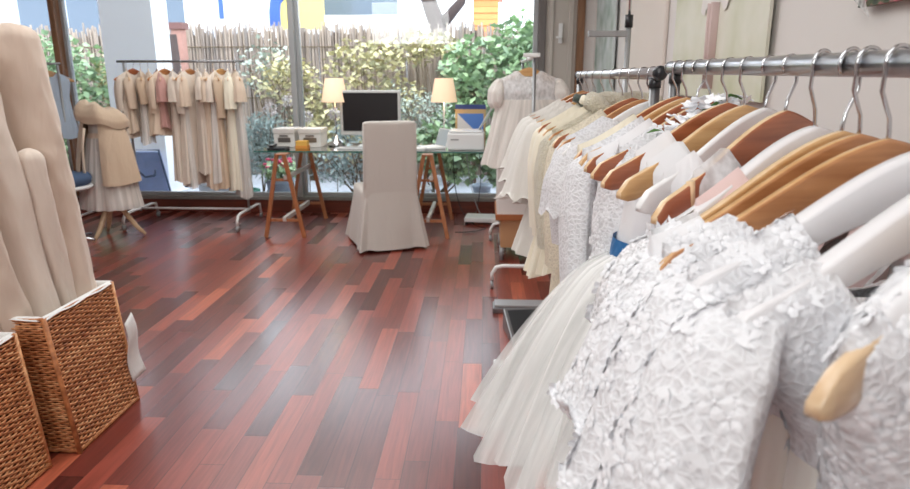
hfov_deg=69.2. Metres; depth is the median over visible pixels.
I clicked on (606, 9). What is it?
mirror
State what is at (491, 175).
plant
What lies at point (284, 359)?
floor
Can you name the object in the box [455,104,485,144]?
display board
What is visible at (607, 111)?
clothes hanger
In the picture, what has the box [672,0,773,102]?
poster
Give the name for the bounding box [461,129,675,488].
dress
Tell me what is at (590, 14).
wall
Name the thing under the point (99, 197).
dress
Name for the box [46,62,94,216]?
clothes rack
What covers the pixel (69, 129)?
vest
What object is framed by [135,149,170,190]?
bag
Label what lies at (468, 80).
shrub
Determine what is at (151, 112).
jacket
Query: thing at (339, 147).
keyboard
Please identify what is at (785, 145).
clothes hanger
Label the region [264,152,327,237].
trestle
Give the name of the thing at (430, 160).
trestle
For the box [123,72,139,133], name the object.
jacket
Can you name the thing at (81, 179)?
seat cushion
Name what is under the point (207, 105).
dress
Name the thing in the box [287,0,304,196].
trim
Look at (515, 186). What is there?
dress
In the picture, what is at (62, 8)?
window
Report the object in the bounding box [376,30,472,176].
shrub
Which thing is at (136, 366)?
scrap
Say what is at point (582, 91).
clothes hanger
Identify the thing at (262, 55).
shrub
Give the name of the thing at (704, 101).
flower sprig
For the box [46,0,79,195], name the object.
trim
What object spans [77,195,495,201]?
trim
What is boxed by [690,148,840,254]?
dress
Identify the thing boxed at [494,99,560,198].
dress
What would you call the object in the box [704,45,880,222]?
clothes hanger
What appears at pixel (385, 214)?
dining chair
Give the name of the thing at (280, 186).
flowering plant
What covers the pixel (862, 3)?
poster
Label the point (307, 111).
plant
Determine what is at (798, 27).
wall
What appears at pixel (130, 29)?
column
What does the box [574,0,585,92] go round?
trim
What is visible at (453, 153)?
power cable
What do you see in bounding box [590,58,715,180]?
clothes hanger
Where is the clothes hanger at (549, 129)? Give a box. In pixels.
[543,69,613,135]
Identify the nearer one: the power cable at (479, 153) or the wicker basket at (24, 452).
the wicker basket at (24, 452)
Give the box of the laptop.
[417,128,450,149]
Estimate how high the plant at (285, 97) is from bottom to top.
1.208 m
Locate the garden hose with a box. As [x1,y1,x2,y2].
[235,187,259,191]
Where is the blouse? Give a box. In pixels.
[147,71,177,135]
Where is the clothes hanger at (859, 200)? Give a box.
[687,151,909,290]
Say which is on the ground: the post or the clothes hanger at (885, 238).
the post
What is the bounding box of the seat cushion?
[71,171,91,186]
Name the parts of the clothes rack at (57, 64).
rail, post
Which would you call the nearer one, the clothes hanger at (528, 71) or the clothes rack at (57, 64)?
the clothes hanger at (528, 71)
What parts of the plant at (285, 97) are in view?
stem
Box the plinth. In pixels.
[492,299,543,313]
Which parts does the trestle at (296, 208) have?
leg, leg, leg, leg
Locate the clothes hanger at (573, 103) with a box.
[537,70,595,122]
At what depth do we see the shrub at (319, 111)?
8.83 m
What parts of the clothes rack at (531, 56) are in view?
rail, post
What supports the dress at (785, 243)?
hanging from the clothes hanger at (859, 200)
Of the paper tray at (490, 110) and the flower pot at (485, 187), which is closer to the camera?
the paper tray at (490, 110)
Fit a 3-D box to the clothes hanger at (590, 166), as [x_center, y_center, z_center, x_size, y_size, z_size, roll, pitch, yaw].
[0.385,-0.207,1.045,0.424,0.168,0.021,-6,15,-23]
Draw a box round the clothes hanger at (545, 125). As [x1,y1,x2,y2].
[537,69,606,132]
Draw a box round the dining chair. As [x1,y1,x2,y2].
[345,120,428,252]
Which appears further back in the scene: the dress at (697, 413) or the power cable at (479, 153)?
the power cable at (479, 153)
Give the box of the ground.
[185,171,495,192]
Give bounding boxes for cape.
[73,99,141,186]
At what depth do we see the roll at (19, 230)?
2.35 m
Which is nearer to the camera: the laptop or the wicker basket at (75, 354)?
the wicker basket at (75, 354)
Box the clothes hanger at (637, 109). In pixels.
[562,66,654,156]
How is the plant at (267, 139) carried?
on the ground
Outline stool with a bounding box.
[71,171,95,240]
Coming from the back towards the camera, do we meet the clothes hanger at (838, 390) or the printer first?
the printer
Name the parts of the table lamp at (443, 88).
lamp shade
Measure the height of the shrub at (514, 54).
2.270 m
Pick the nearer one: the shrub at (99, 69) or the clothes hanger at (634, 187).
the clothes hanger at (634, 187)
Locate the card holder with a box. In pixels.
[295,140,309,148]
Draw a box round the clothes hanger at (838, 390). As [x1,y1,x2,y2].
[803,335,882,420]
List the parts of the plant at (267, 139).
stem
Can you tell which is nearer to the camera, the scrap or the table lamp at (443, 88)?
the scrap
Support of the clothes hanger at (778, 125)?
hanging from the clothes rack at (871, 62)
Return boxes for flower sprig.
[647,93,753,132]
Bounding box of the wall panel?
[621,0,669,97]
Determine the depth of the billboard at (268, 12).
12.94 m
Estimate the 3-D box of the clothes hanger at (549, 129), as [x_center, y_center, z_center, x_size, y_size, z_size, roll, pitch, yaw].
[0.415,-0.368,1.720,0.424,0.174,0.020,-6,15,-21]
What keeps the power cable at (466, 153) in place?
on the floor
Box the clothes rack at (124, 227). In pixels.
[116,60,262,231]
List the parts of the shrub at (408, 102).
stem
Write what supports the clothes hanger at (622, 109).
hanging from the clothes rack at (657, 74)
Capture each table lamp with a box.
[322,78,345,146]
[431,78,456,127]
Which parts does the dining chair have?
seat, backrest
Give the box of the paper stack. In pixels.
[417,147,425,150]
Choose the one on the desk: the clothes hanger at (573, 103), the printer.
the printer
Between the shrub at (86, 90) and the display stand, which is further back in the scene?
the shrub at (86, 90)
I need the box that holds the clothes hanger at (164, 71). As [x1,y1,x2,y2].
[147,60,170,80]
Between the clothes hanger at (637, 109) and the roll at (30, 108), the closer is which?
the clothes hanger at (637, 109)
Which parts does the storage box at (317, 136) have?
lid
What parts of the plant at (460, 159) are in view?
stem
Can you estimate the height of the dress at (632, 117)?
0.444 m
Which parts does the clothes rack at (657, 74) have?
post, rail, post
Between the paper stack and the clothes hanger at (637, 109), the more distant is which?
the paper stack
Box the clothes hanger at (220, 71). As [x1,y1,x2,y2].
[205,64,225,80]
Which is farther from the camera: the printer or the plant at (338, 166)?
the plant at (338, 166)
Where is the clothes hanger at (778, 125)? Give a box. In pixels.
[651,54,812,224]
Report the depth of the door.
6.25 m
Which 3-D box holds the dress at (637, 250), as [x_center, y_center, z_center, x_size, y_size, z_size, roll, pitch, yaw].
[0.362,0.171,0.694,0.517,0.448,0.111,-5,15,-18]
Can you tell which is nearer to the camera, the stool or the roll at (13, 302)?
the roll at (13, 302)
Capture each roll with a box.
[0,22,96,297]
[0,94,60,316]
[0,231,33,336]
[17,148,76,305]
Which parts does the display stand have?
arm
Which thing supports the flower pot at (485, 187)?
on the ground
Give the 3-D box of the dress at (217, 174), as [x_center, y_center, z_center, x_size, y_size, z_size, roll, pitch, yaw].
[-2.093,-1.073,6.018,0.152,0.994,0.462,6,15,22]
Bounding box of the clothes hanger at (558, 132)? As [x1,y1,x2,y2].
[548,68,625,140]
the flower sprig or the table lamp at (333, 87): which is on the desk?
the table lamp at (333, 87)
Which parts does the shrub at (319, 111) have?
stem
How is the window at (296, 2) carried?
attached to the trim at (332, 206)
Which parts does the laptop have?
lid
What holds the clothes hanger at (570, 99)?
hanging from the clothes rack at (657, 74)
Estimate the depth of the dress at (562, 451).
1.00 m
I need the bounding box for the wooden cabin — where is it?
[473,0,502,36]
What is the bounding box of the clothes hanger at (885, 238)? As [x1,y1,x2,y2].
[737,194,909,322]
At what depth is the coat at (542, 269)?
1.69 m
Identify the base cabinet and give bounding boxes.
[495,169,526,259]
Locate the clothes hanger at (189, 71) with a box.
[175,64,194,80]
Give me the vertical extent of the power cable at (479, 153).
0.703 m
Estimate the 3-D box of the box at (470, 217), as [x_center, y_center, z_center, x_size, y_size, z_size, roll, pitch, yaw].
[0.259,-0.237,6.268,0.320,0.075,0.220,2,14,8]
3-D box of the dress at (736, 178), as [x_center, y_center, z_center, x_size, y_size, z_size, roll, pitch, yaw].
[0.363,0.174,0.745,0.338,0.537,0.103,-8,16,-28]
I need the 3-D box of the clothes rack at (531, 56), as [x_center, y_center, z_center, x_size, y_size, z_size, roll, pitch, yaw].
[0.516,-0.591,4.784,0.516,1.488,1.354,1,14,2]
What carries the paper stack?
on the desk
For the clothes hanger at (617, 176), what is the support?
hanging from the clothes rack at (871, 62)
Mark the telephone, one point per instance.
(273, 146)
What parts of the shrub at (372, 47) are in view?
stem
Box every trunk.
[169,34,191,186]
[421,0,465,35]
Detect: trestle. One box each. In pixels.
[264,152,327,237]
[417,153,453,238]
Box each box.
[272,127,301,146]
[298,127,327,146]
[464,213,498,225]
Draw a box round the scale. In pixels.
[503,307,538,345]
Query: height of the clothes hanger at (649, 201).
0.168 m
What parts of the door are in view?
handle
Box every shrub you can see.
[39,29,109,164]
[91,55,109,106]
[237,34,313,159]
[247,53,340,180]
[323,36,424,172]
[372,80,454,130]
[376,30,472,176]
[425,33,508,183]
[483,8,532,119]
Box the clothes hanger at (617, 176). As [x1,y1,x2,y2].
[600,57,737,190]
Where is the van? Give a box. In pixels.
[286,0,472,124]
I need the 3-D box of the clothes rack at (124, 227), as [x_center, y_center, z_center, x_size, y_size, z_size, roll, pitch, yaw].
[-2.454,-0.921,6.074,1.160,1.494,0.694,1,14,2]
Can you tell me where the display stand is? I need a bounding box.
[588,0,632,91]
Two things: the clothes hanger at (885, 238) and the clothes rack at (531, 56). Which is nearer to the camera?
the clothes hanger at (885, 238)
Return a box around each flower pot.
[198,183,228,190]
[419,184,431,192]
[472,183,491,192]
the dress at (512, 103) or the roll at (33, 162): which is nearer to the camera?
the roll at (33, 162)
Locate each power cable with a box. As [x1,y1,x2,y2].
[453,153,465,215]
[455,153,485,232]
[466,153,498,228]
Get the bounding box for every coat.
[529,95,587,275]
[534,91,662,296]
[543,109,606,291]
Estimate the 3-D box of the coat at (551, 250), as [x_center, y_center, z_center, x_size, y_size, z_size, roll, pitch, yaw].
[0.403,-0.075,1.567,0.445,0.489,0.137,-6,15,-23]
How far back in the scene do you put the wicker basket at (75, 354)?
2.47 m
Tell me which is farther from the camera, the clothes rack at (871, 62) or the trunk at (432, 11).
the trunk at (432, 11)
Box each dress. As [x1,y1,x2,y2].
[79,133,144,211]
[167,71,182,182]
[174,71,206,185]
[178,70,200,188]
[194,71,210,174]
[200,71,220,190]
[205,71,238,183]
[209,71,229,188]
[224,70,242,191]
[231,71,253,199]
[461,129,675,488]
[480,71,568,170]
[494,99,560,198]
[498,100,566,203]
[500,102,573,256]
[523,93,586,278]
[538,118,619,255]
[547,118,652,483]
[547,213,887,434]
[549,116,610,244]
[556,212,820,488]
[577,114,636,153]
[585,209,909,322]
[591,258,860,488]
[645,141,689,227]
[648,215,906,266]
[661,150,703,193]
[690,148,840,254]
[694,167,888,287]
[816,259,909,488]
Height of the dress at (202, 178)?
1.014 m
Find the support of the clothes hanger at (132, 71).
hanging from the clothes rack at (124, 227)
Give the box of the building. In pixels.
[2,0,235,70]
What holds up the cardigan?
attached to the dress at (525, 430)
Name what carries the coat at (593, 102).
hanging from the clothes hanger at (558, 132)
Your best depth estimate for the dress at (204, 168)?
5.90 m
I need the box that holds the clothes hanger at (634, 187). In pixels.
[616,56,757,200]
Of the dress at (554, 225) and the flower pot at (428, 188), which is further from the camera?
the flower pot at (428, 188)
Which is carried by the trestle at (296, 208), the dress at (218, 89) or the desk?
the desk
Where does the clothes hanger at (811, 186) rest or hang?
hanging from the clothes rack at (871, 62)
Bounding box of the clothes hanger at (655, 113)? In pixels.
[579,60,690,165]
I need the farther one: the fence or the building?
the building
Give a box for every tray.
[295,145,309,148]
[478,108,492,129]
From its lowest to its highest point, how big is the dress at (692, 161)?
0.588 m
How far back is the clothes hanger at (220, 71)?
5.89 m
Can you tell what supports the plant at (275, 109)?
on the ground
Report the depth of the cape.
5.41 m
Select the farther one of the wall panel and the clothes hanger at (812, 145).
the wall panel
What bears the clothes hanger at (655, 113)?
hanging from the clothes rack at (871, 62)
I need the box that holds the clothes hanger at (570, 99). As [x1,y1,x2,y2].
[533,70,590,118]
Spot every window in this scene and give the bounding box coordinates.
[58,0,297,195]
[294,0,538,196]
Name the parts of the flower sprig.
stem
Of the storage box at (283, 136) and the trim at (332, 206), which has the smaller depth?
the storage box at (283, 136)
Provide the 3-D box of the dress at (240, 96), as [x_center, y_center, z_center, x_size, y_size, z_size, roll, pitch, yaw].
[-1.964,-1.004,6.030,0.149,1.134,0.455,-6,16,-24]
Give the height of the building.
5.000 m
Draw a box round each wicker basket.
[0,332,52,488]
[9,280,139,453]
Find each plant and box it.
[245,111,289,191]
[257,157,295,191]
[262,101,276,153]
[282,93,293,183]
[305,110,312,191]
[309,121,362,191]
[328,108,339,191]
[416,119,478,192]
[474,125,495,188]
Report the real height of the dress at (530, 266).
0.514 m
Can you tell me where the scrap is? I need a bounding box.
[124,313,145,381]
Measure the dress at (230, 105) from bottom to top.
1.074 m
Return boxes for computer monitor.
[340,90,400,145]
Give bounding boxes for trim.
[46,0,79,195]
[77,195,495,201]
[78,198,494,213]
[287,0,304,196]
[537,0,546,71]
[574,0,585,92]
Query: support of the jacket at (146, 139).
hanging from the clothes hanger
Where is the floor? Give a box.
[26,210,550,488]
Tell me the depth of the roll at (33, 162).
2.44 m
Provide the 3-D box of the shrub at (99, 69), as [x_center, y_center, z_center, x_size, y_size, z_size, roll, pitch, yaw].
[-4.356,-1.659,8.733,0.895,1.708,0.644,1,14,2]
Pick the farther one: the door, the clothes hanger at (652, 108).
the door
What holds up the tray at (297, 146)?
on the card holder
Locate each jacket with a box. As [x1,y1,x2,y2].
[114,70,158,138]
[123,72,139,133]
[136,71,156,145]
[145,70,161,135]
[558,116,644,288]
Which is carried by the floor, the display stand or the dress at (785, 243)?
the display stand
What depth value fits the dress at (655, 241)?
0.54 m
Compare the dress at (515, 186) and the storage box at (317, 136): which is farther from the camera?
the storage box at (317, 136)
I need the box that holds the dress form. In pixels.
[88,124,146,242]
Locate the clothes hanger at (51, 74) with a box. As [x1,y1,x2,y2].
[48,71,74,81]
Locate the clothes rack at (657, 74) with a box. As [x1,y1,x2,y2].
[575,65,667,106]
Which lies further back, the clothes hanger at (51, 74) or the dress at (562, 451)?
the clothes hanger at (51, 74)
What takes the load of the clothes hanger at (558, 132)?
hanging from the clothes rack at (657, 74)
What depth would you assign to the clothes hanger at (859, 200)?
0.47 m
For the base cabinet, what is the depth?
4.88 m
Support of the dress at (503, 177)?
hanging from the clothes hanger at (570, 99)
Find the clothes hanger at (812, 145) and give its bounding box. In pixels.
[700,46,861,219]
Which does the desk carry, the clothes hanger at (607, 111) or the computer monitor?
the computer monitor
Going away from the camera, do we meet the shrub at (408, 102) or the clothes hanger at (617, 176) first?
the clothes hanger at (617, 176)
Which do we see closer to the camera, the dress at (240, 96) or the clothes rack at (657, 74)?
the clothes rack at (657, 74)
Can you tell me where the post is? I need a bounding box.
[168,22,188,70]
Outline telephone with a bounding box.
[267,143,289,149]
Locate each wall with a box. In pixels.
[583,0,595,91]
[592,0,909,142]
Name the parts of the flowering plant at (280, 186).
pot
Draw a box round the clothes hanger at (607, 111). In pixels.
[552,67,638,147]
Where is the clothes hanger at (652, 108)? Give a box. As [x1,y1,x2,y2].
[574,60,682,159]
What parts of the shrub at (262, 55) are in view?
stem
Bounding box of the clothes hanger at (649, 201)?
[635,55,778,213]
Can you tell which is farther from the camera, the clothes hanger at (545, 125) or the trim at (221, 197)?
the trim at (221, 197)
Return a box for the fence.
[20,21,530,174]
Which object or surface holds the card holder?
on the desk
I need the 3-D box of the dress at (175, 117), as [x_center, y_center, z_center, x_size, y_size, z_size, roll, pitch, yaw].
[-2.534,-1.078,6.037,0.148,0.994,0.467,-5,15,-18]
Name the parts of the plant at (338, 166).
stem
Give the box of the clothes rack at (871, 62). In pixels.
[664,49,909,97]
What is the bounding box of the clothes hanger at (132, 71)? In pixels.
[113,63,138,80]
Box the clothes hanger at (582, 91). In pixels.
[530,71,585,116]
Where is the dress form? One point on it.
(105, 215)
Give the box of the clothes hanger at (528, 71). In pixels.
[511,57,553,81]
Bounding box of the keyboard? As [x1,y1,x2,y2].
[337,146,362,148]
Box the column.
[97,0,188,190]
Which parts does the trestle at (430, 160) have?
leg, leg, leg, leg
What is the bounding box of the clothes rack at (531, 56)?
[489,53,539,287]
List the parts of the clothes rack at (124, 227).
post, rail, rail, post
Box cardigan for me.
[589,123,663,258]
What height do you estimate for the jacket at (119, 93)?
0.594 m
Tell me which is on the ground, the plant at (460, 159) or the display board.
the plant at (460, 159)
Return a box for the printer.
[447,108,492,149]
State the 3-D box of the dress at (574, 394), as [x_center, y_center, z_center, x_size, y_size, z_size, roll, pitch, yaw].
[0.365,0.198,0.615,0.579,0.477,0.127,-3,15,-13]
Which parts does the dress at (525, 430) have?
sash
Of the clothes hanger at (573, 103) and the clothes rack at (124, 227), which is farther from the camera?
the clothes rack at (124, 227)
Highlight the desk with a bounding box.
[254,142,484,152]
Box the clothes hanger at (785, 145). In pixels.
[666,48,834,223]
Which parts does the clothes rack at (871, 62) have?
post, rail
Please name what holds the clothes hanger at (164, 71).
hanging from the clothes rack at (124, 227)
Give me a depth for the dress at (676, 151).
0.79 m
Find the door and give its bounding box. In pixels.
[545,0,577,94]
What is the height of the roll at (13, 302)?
1.124 m
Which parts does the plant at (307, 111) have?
stem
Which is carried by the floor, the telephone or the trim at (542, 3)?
the trim at (542, 3)
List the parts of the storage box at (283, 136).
lid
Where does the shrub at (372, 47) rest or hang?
on the ground
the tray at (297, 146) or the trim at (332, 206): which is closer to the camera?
the tray at (297, 146)
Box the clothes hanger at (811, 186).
[659,43,909,270]
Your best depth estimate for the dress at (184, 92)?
5.90 m
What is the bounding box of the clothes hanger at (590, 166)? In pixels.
[584,59,704,173]
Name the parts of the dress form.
leg, leg, leg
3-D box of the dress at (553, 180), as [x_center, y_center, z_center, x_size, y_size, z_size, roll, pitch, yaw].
[0.395,-0.047,1.391,0.482,0.437,0.126,-5,15,-20]
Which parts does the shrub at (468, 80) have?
stem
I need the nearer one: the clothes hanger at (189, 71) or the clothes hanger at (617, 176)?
the clothes hanger at (617, 176)
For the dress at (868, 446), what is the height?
0.602 m
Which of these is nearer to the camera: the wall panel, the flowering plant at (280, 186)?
the wall panel
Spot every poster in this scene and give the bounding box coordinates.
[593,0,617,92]
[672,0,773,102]
[856,0,901,12]
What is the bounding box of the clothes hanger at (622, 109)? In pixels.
[557,67,647,149]
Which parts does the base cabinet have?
leg, drawer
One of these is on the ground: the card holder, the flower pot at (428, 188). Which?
the flower pot at (428, 188)
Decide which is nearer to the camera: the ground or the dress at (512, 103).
the dress at (512, 103)
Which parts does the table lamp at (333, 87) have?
lamp shade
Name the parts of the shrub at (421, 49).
stem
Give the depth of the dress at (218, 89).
5.89 m

